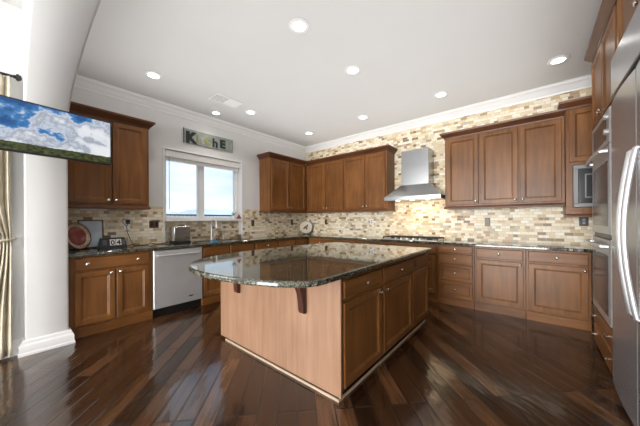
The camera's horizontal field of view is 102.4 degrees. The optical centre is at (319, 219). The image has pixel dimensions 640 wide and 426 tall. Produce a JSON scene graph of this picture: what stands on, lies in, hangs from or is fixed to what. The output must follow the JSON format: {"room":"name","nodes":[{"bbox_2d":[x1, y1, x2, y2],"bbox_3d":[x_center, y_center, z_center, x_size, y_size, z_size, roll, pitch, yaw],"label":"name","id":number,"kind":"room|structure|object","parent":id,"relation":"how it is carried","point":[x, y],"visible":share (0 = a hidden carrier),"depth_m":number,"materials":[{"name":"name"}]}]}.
{"room":"kitchen","nodes":[
{"label":"kitchen","id":0,"kind":"room"},
{"bbox_2d":[0,0,23,339],"bbox_3d":[-5.904,-0.360,-1.071,0.150,3.300,9.349,0,0,40],"label":"wall","id":1,"kind":"structure","parent":0,"point":[11,62],"depth_m":2.44,"materials":[{"name":"paint"}]},
{"bbox_2d":[0,8,21,33],"bbox_3d":[-5.816,-1.827,-1.151,0.100,0.124,9.348,0,0,40],"label":"trim","id":2,"kind":"structure","parent":1,"relation":"attached to","point":[9,20],"depth_m":2.39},
{"bbox_2d":[0,72,21,81],"bbox_3d":[-3.760,-1.323,1.306,0.112,0.068,2.934,0,0,40],"label":"curtain rod","id":3,"kind":"object","parent":1,"relation":"attached to","point":[17,77],"visible":0.9,"depth_m":2.38,"materials":[{"name":"black metal"}]},
{"bbox_2d":[0,74,16,359],"bbox_3d":[-2.969,-0.030,2.221,0.114,2.565,0.452,0,0,40],"label":"curtain","id":4,"kind":"object","parent":3,"relation":"hanging from","point":[6,316],"visible":0.88,"depth_m":2.34,"materials":[{"name":"beige fabric"}]},
{"bbox_2d":[12,236,22,247],"bbox_3d":[-2.891,0.210,2.423,0.009,0.110,0.116,0,0,40],"label":"wall plate","id":5,"kind":"object","parent":1,"relation":"attached to","point":[18,243],"visible":0.53,"depth_m":2.44,"materials":[{"name":"white plastic"}]},
{"bbox_2d":[3,328,74,358],"bbox_3d":[-2.863,1.202,2.354,0.132,0.140,0.892,0,0,40],"label":"baseboard","id":6,"kind":"structure","parent":1,"relation":"attached to","point":[21,347],"depth_m":2.48,"materials":[{"name":"white wood"}]},
{"bbox_2d":[1,0,22,8],"bbox_3d":[-4.037,-2.081,-2.762,5.200,0.120,9.549,0,0,40],"label":"ceiling","id":7,"kind":"structure","parent":0,"point":[17,3],"depth_m":2.40,"materials":[{"name":"paint"}]},
{"bbox_2d":[22,0,100,339],"bbox_3d":[-1.204,-0.387,1.297,5.749,3.299,0.300,0,0,40],"label":"wall","id":8,"kind":"structure","parent":0,"point":[55,33],"depth_m":2.44,"materials":[{"name":"paint"}]},
{"bbox_2d":[0,95,111,165],"bbox_3d":[-2.502,-0.763,2.407,0.467,0.431,0.751,0,0,33],"label":"television","id":9,"kind":"object","parent":8,"relation":"attached to","point":[26,127],"visible":1,"depth_m":2.24,"materials":[{"name":"black plastic"}]},
{"bbox_2d":[74,74,591,152],"bbox_3d":[0.370,-1.735,3.005,5.498,0.124,4.348,0,0,40],"label":"trim","id":10,"kind":"structure","parent":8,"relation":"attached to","point":[81,82],"depth_m":4.05,"materials":[{"name":"white wood"}]},
{"bbox_2d":[71,87,305,243],"bbox_3d":[-1.831,-0.259,4.843,0.250,3.049,4.348,0,0,40],"label":"wall","id":11,"kind":"structure","parent":0,"point":[167,131],"depth_m":4.14,"materials":[{"name":"paint"}]},
{"bbox_2d":[68,101,155,209],"bbox_3d":[-2.682,-0.735,3.305,0.397,1.187,0.888,0,0,40],"label":"upper cabinet","id":12,"kind":"object","parent":11,"relation":"attached to","point":[124,184],"visible":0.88,"depth_m":3.22,"materials":[{"name":"brown wood"}]},
{"bbox_2d":[68,206,306,248],"bbox_3d":[-1.768,0.073,4.794,0.106,0.555,4.343,0,0,40],"label":"tiled wall","id":13,"kind":"structure","parent":11,"relation":"attached to","point":[265,224],"depth_m":4.08,"materials":[{"name":"tile"}]},
{"bbox_2d":[99,220,107,229],"bbox_3d":[-2.858,0.067,3.390,0.009,0.125,0.095,0,0,40],"label":"wall plate","id":14,"kind":"object","parent":13,"relation":"attached to","point":[105,222],"visible":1,"depth_m":3.41,"materials":[{"name":"white plastic"}]},
{"bbox_2d":[124,221,129,229],"bbox_3d":[-2.692,0.081,3.590,0.009,0.125,0.075,0,0,40],"label":"wall plate","id":15,"kind":"object","parent":13,"relation":"attached to","point":[128,225],"visible":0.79,"depth_m":3.59,"materials":[{"name":"white plastic"}]},
{"bbox_2d":[123,219,132,243],"bbox_3d":[-2.667,0.158,3.562,0.064,0.360,0.117,0,0,40],"label":"charger","id":16,"kind":"object","parent":13,"relation":"attached to","point":[127,222],"visible":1,"depth_m":3.56,"materials":[{"name":"black plastic"}]},
{"bbox_2d":[149,221,158,227],"bbox_3d":[-2.481,0.065,3.844,0.009,0.110,0.125,0,0,40],"label":"wall plate","id":17,"kind":"object","parent":13,"relation":"attached to","point":[152,224],"visible":1,"depth_m":3.84,"materials":[{"name":"black plastic"}]},
{"bbox_2d":[165,157,237,218],"bbox_3d":[-2.092,-0.549,4.593,0.090,1.104,1.341,0,0,40],"label":"window","id":18,"kind":"structure","parent":11,"relation":"in","point":[199,169],"depth_m":4.53,"materials":[{"name":"white plastic"}]},
{"bbox_2d":[165,149,239,208],"bbox_3d":[-1.993,-0.633,4.510,0.081,0.930,1.321,0,0,40],"label":"roller shade","id":19,"kind":"object","parent":18,"relation":"attached to","point":[174,156],"visible":0.88,"depth_m":4.39,"materials":[{"name":"white fabric"}]},
{"bbox_2d":[163,146,242,237],"bbox_3d":[-1.960,-0.391,4.484,0.012,1.484,1.401,0,0,40],"label":"trim","id":20,"kind":"structure","parent":11,"relation":"attached to","point":[164,147],"depth_m":4.37,"materials":[{"name":"white wood"}]},
{"bbox_2d":[165,219,241,220],"bbox_3d":[-1.987,0.002,4.508,0.134,0.040,1.341,0,0,40],"label":"trim","id":21,"kind":"structure","parent":11,"relation":"attached to","point":[165,219],"depth_m":4.38,"materials":[{"name":"white wood"}]},
{"bbox_2d":[183,127,232,152],"bbox_3d":[-1.931,-1.381,4.511,0.028,0.243,0.889,0,0,40],"label":"kitchen sign","id":22,"kind":"object","parent":11,"relation":"attached to","point":[190,136],"visible":1,"depth_m":4.46,"materials":[{"name":"paint"}]},
{"bbox_2d":[257,152,306,212],"bbox_3d":[-0.776,-0.746,5.597,0.397,1.187,1.151,0,0,40],"label":"upper cabinet","id":23,"kind":"object","parent":11,"relation":"attached to","point":[282,178],"visible":1,"depth_m":5.35,"materials":[{"name":"brown wood"}]},
{"bbox_2d":[0,301,633,425],"bbox_3d":[-2.751,1.321,-0.693,5.900,0.100,14.350,0,0,40],"label":"floor","id":24,"kind":"structure","parent":0,"point":[462,366],"depth_m":1.98,"materials":[{"name":"brown wood"}]},
{"bbox_2d":[68,251,152,338],"bbox_3d":[-2.605,0.833,3.174,0.640,0.873,0.772,0,0,40],"label":"base cabinet","id":25,"kind":"object","parent":24,"relation":"on","point":[107,292],"visible":1,"depth_m":2.95,"materials":[{"name":"brown wood"}]},
{"bbox_2d":[68,234,592,257],"bbox_3d":[0.348,0.358,3.036,5.590,0.038,4.342,0,0,40],"label":"countertop","id":26,"kind":"structure","parent":25,"relation":"on","point":[496,244],"depth_m":3.56,"materials":[{"name":"stone"}]},
{"bbox_2d":[68,222,90,249],"bbox_3d":[-2.903,0.194,3.084,0.155,0.328,0.326,0,0,0],"label":"decorative plate","id":27,"kind":"object","parent":26,"relation":"on","point":[79,236],"visible":0.88,"depth_m":3.09,"materials":[{"name":"beige ceramic"}]},
{"bbox_2d":[68,227,86,244],"bbox_3d":[-2.905,0.192,3.084,0.060,0.221,0.228,0,0,0],"label":"bowl","id":28,"kind":"object","parent":27,"relation":"on","point":[76,235],"depth_m":3.09,"materials":[{"name":"red ceramic"}]},
{"bbox_2d":[77,220,103,247],"bbox_3d":[-2.922,0.179,3.281,0.068,0.359,0.250,0,0,40],"label":"picture frame","id":29,"kind":"object","parent":26,"relation":"on","point":[96,229],"visible":0.57,"depth_m":3.30,"materials":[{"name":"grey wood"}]},
{"bbox_2d":[97,237,126,248],"bbox_3d":[-2.691,0.294,3.336,0.088,0.125,0.298,0,0,40],"label":"blocks","id":30,"kind":"object","parent":26,"relation":"on","point":[116,241],"visible":0.99,"depth_m":3.31,"materials":[{"name":"black wood"}]},
{"bbox_2d":[127,242,173,245],"bbox_3d":[-2.418,0.341,3.687,0.081,0.027,0.606,0,0,40],"label":"power cord","id":31,"kind":"object","parent":26,"relation":"on","point":[165,242],"visible":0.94,"depth_m":3.63,"materials":[{"name":"black plastic"}]},
{"bbox_2d":[169,226,190,242],"bbox_3d":[-2.185,0.225,4.031,0.210,0.256,0.265,0,0,40],"label":"toaster","id":32,"kind":"object","parent":26,"relation":"on","point":[178,234],"visible":1,"depth_m":3.96,"materials":[{"name":"silver metal"}]},
{"bbox_2d":[210,220,217,239],"bbox_3d":[-1.825,0.171,4.416,0.131,0.360,0.222,0,0,-24],"label":"faucet","id":33,"kind":"object","parent":26,"relation":"on","point":[216,224],"visible":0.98,"depth_m":4.45,"materials":[{"name":"silver metal"}]},
{"bbox_2d":[198,240,238,242],"bbox_3d":[-1.683,0.465,4.313,0.404,0.200,0.734,0,0,40],"label":"sink","id":34,"kind":"object","parent":26,"relation":"in","point":[222,240],"visible":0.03,"depth_m":4.56,"materials":[{"name":"silver metal"}]},
{"bbox_2d":[300,221,312,233],"bbox_3d":[-0.335,0.182,6.228,0.312,0.322,0.140,0,0,1],"label":"decorative plate","id":35,"kind":"object","parent":26,"relation":"on","point":[305,226],"visible":0.98,"depth_m":6.23,"materials":[{"name":"beige ceramic"}]},
{"bbox_2d":[380,235,445,241],"bbox_3d":[1.567,0.308,4.367,0.940,0.046,0.520,0,0,40],"label":"gas cooktop","id":36,"kind":"object","parent":26,"relation":"in","point":[391,237],"visible":1,"depth_m":4.20,"materials":[{"name":"silver metal"}]},
{"bbox_2d":[152,247,201,316],"bbox_3d":[-2.134,0.830,3.702,0.633,0.865,0.628,0,0,40],"label":"dishwasher","id":37,"kind":"object","parent":24,"relation":"on","point":[175,288],"visible":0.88,"depth_m":3.49,"materials":[{"name":"white metal"}]},
{"bbox_2d":[201,242,253,305],"bbox_3d":[-1.653,0.827,4.319,0.640,0.873,0.922,0,0,40],"label":"base cabinet","id":38,"kind":"object","parent":24,"relation":"on","point":[211,289],"visible":0.1,"depth_m":3.93,"materials":[{"name":"brown wood"}]},
{"bbox_2d":[254,240,277,249],"bbox_3d":[-1.180,0.825,4.888,0.640,0.873,0.547,0,0,40],"label":"base cabinet","id":39,"kind":"object","parent":24,"relation":"on","point":[264,244],"visible":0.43,"depth_m":4.68,"materials":[{"name":"brown wood"}]},
{"bbox_2d":[278,239,294,246],"bbox_3d":[-0.858,0.823,5.276,0.640,0.873,0.452,0,0,40],"label":"base cabinet","id":40,"kind":"object","parent":24,"relation":"on","point":[287,242],"visible":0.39,"depth_m":5.06,"materials":[{"name":"brown wood"}]},
{"bbox_2d":[295,238,306,245],"bbox_3d":[-0.594,0.821,5.593,0.640,0.873,0.362,0,0,40],"label":"base cabinet","id":41,"kind":"object","parent":24,"relation":"on","point":[299,241],"visible":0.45,"depth_m":5.38,"materials":[{"name":"brown wood"}]},
{"bbox_2d":[188,242,431,402],"bbox_3d":[-0.029,0.806,2.750,1.621,0.898,2.490,0,0,40],"label":"kitchen island","id":42,"kind":"object","parent":24,"relation":"on","point":[324,314],"visible":1,"depth_m":2.10,"materials":[{"name":"brown wood"}]},
{"bbox_2d":[309,238,333,243],"bbox_3d":[0.189,0.816,5.552,0.657,0.873,0.640,0,0,40],"label":"base cabinet","id":43,"kind":"object","parent":24,"relation":"on","point":[311,240],"visible":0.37,"depth_m":5.35,"materials":[{"name":"brown wood"}]},
{"bbox_2d":[334,239,356,242],"bbox_3d":[0.649,0.814,5.169,0.531,0.873,0.640,0,0,40],"label":"base cabinet","id":44,"kind":"object","parent":24,"relation":"on","point":[335,240],"visible":0.02,"depth_m":4.94,"materials":[{"name":"brown wood"}]},
{"bbox_2d":[357,240,379,244],"bbox_3d":[1.034,0.811,4.850,0.459,0.873,0.640,0,0,40],"label":"base cabinet","id":45,"kind":"object","parent":24,"relation":"on","point":[358,241],"visible":0.02,"depth_m":4.61,"materials":[{"name":"brown wood"}]},
{"bbox_2d":[380,241,437,301],"bbox_3d":[1.582,0.808,4.394,0.957,0.873,0.640,0,0,40],"label":"base cabinet","id":46,"kind":"object","parent":24,"relation":"on","point":[432,264],"visible":0.12,"depth_m":3.93,"materials":[{"name":"brown wood"}]},
{"bbox_2d":[438,245,474,308],"bbox_3d":[2.137,0.804,3.933,0.475,0.873,0.640,0,0,40],"label":"base cabinet","id":47,"kind":"object","parent":24,"relation":"on","point":[456,264],"visible":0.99,"depth_m":3.70,"materials":[{"name":"brown wood"}]},
{"bbox_2d":[475,247,525,318],"bbox_3d":[2.535,0.802,3.602,0.551,0.873,0.640,0,0,40],"label":"base cabinet","id":48,"kind":"object","parent":24,"relation":"on","point":[500,273],"visible":1,"depth_m":3.37,"materials":[{"name":"brown wood"}]},
{"bbox_2d":[526,249,591,331],"bbox_3d":[2.968,0.800,3.242,0.565,0.873,0.640,0,0,40],"label":"base cabinet","id":49,"kind":"object","parent":24,"relation":"on","point":[558,283],"visible":0.99,"depth_m":3.01,"materials":[{"name":"brown wood"}]},
{"bbox_2d":[584,0,616,375],"bbox_3d":[2.771,-0.250,2.132,0.687,2.977,1.126,0,0,40],"label":"tall cabinet","id":50,"kind":"object","parent":24,"relation":"on","point":[602,46],"visible":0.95,"depth_m":2.24,"materials":[{"name":"brown wood"}]},
{"bbox_2d":[585,106,612,327],"bbox_3d":[2.731,-0.026,2.159,0.665,1.750,0.765,0,0,40],"label":"double oven","id":51,"kind":"object","parent":50,"relation":"in","point":[601,158],"visible":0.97,"depth_m":2.21,"materials":[{"name":"metal"}]},
{"bbox_2d":[611,2,639,425],"bbox_3d":[1.995,0.033,1.247,0.730,2.420,1.200,0,0,40],"label":"refrigerator","id":52,"kind":"object","parent":24,"relation":"on","point":[625,62],"visible":1,"depth_m":1.51,"materials":[{"name":"metal"}]},
{"bbox_2d":[77,0,601,146],"bbox_3d":[0.380,-1.857,3.095,5.900,0.120,4.499,0,0,40],"label":"ceiling","id":53,"kind":"structure","parent":0,"point":[407,52],"depth_m":2.78,"materials":[{"name":"paint"}]},
{"bbox_2d":[144,71,162,79],"bbox_3d":[-2.048,-1.776,3.162,0.192,0.011,0.192,0,0,40],"label":"recessed light","id":54,"kind":"object","parent":53,"relation":"in","point":[151,74],"visible":1,"depth_m":3.15,"materials":[{"name":"white"}]},
{"bbox_2d":[210,111,220,114],"bbox_3d":[-1.732,-1.778,4.278,0.172,0.011,0.172,0,0,40],"label":"recessed light","id":55,"kind":"object","parent":53,"relation":"in","point":[211,112],"visible":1,"depth_m":4.26,"materials":[{"name":"white"}]},
{"bbox_2d":[208,93,243,108],"bbox_3d":[-1.409,-1.780,3.853,0.260,0.011,0.440,0,0,40],"label":"ceiling vent","id":56,"kind":"object","parent":53,"relation":"in","point":[216,97],"visible":1,"depth_m":3.83,"materials":[{"name":"metal"}]},
{"bbox_2d":[245,110,256,114],"bbox_3d":[-1.148,-1.782,4.260,0.192,0.011,0.192,0,0,40],"label":"recessed light","id":57,"kind":"object","parent":53,"relation":"in","point":[251,112],"visible":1,"depth_m":4.26,"materials":[{"name":"white"}]},
{"bbox_2d":[289,18,308,33],"bbox_3d":[-0.193,-1.788,2.374,0.192,0.011,0.192,0,0,40],"label":"recessed light","id":58,"kind":"object","parent":53,"relation":"in","point":[296,25],"visible":1,"depth_m":2.36,"materials":[{"name":"white"}]},
{"bbox_2d":[345,65,360,74],"bbox_3d":[0.395,-1.791,3.082,0.192,0.011,0.192,0,0,40],"label":"recessed light","id":59,"kind":"object","parent":53,"relation":"in","point":[351,70],"visible":1,"depth_m":3.07,"materials":[{"name":"white"}]},
{"bbox_2d":[358,115,368,119],"bbox_3d":[0.754,-1.793,4.499,0.192,0.011,0.192,0,0,40],"label":"recessed light","id":60,"kind":"object","parent":53,"relation":"in","point":[362,117],"visible":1,"depth_m":4.49,"materials":[{"name":"white"}]},
{"bbox_2d":[434,91,447,97],"bbox_3d":[1.737,-1.799,3.695,0.192,0.011,0.192,0,0,40],"label":"recessed light","id":61,"kind":"object","parent":53,"relation":"in","point":[440,94],"visible":1,"depth_m":3.68,"materials":[{"name":"white"}]},
{"bbox_2d":[547,55,569,64],"bbox_3d":[2.697,-1.805,2.910,0.192,0.011,0.192,0,0,40],"label":"recessed light","id":62,"kind":"object","parent":53,"relation":"in","point":[562,58],"visible":1,"depth_m":2.90,"materials":[{"name":"white"}]},
{"bbox_2d":[306,87,594,316],"bbox_3d":[1.779,-0.280,4.767,5.900,3.049,0.150,0,0,40],"label":"wall","id":63,"kind":"structure","parent":0,"point":[417,218],"depth_m":4.36,"materials":[{"name":"tile"}]},
{"bbox_2d":[306,144,397,212],"bbox_3d":[0.570,-0.754,5.404,2.050,1.187,0.397,0,0,40],"label":"upper cabinet","id":64,"kind":"object","parent":63,"relation":"attached to","point":[360,180],"visible":0.99,"depth_m":5.14,"materials":[{"name":"brown wood"}]},
{"bbox_2d":[384,147,444,201],"bbox_3d":[1.652,-0.769,4.446,0.940,0.876,0.498,0,0,40],"label":"range hood","id":65,"kind":"object","parent":63,"relation":"attached to","point":[417,165],"visible":0.95,"depth_m":4.37,"materials":[{"name":"silver metal"}]},
{"bbox_2d":[485,218,489,225],"bbox_3d":[2.595,0.034,3.985,0.070,0.125,0.009,0,0,40],"label":"wall plate","id":66,"kind":"object","parent":63,"relation":"attached to","point":[487,220],"visible":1,"depth_m":3.98,"materials":[{"name":"beige plastic"}]},
{"bbox_2d":[439,109,564,209],"bbox_3d":[2.562,-0.766,3.747,1.438,1.187,0.397,0,0,40],"label":"upper cabinet","id":67,"kind":"object","parent":63,"relation":"attached to","point":[519,162],"visible":1,"depth_m":3.54,"materials":[{"name":"brown wood"}]},
{"bbox_2d":[557,95,592,216],"bbox_3d":[3.382,-0.733,3.026,0.864,1.399,0.459,0,0,40],"label":"upper cabinet","id":68,"kind":"object","parent":63,"relation":"attached to","point":[578,130],"visible":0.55,"depth_m":3.07,"materials":[{"name":"brown wood"}]},
{"bbox_2d":[572,165,592,207],"bbox_3d":[3.401,-0.403,2.999,0.668,0.498,0.413,0,0,40],"label":"microwave","id":69,"kind":"object","parent":68,"relation":"in","point":[582,175],"visible":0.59,"depth_m":3.03,"materials":[{"name":"silver plastic"}]},
{"bbox_2d":[579,217,588,225],"bbox_3d":[3.401,0.019,3.314,0.085,0.120,0.009,0,0,40],"label":"wall plate","id":70,"kind":"object","parent":63,"relation":"attached to","point":[583,221],"visible":0.9,"depth_m":3.31,"materials":[{"name":"black plastic"}]},
{"label":"outside","id":71,"kind":"structure","parent":0,"visible":0},
{"bbox_3d":[-4.340,1.406,6.514,5.740,0.150,13.000,0,0,40],"label":"ground","id":72,"kind":"structure","parent":71,"visible":0},
{"bbox_2d":[166,214,232,216],"bbox_3d":[-3.350,0.585,7.508,0.050,1.480,5.000,0,0,40],"label":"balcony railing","id":73,"kind":"object","parent":72,"relation":"on","point":[166,214],"visible":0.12,"depth_m":7.14,"materials":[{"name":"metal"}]},
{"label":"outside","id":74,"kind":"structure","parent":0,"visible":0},
{"bbox_2d":[166,209,232,216],"bbox_3d":[-159.449,6.913,346.836,160.000,40.599,620.000,0,0,40],"label":"hills","id":75,"kind":"structure","parent":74,"point":[206,211],"depth_m":308.33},
{"bbox_3d":[-0.534,-0.392,-2.512,0.150,3.300,13.999,0,0,40],"label":"wall","id":76,"kind":"structure","parent":0,"visible":0},
{"bbox_2d":[617,0,639,46],"bbox_3d":[2.010,-1.458,1.226,0.687,0.552,1.200,0,0,40],"label":"upper cabinet","id":77,"kind":"object","parent":76,"relation":"attached to","point":[626,9],"visible":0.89,"depth_m":1.77,"materials":[{"name":"brown wood"}]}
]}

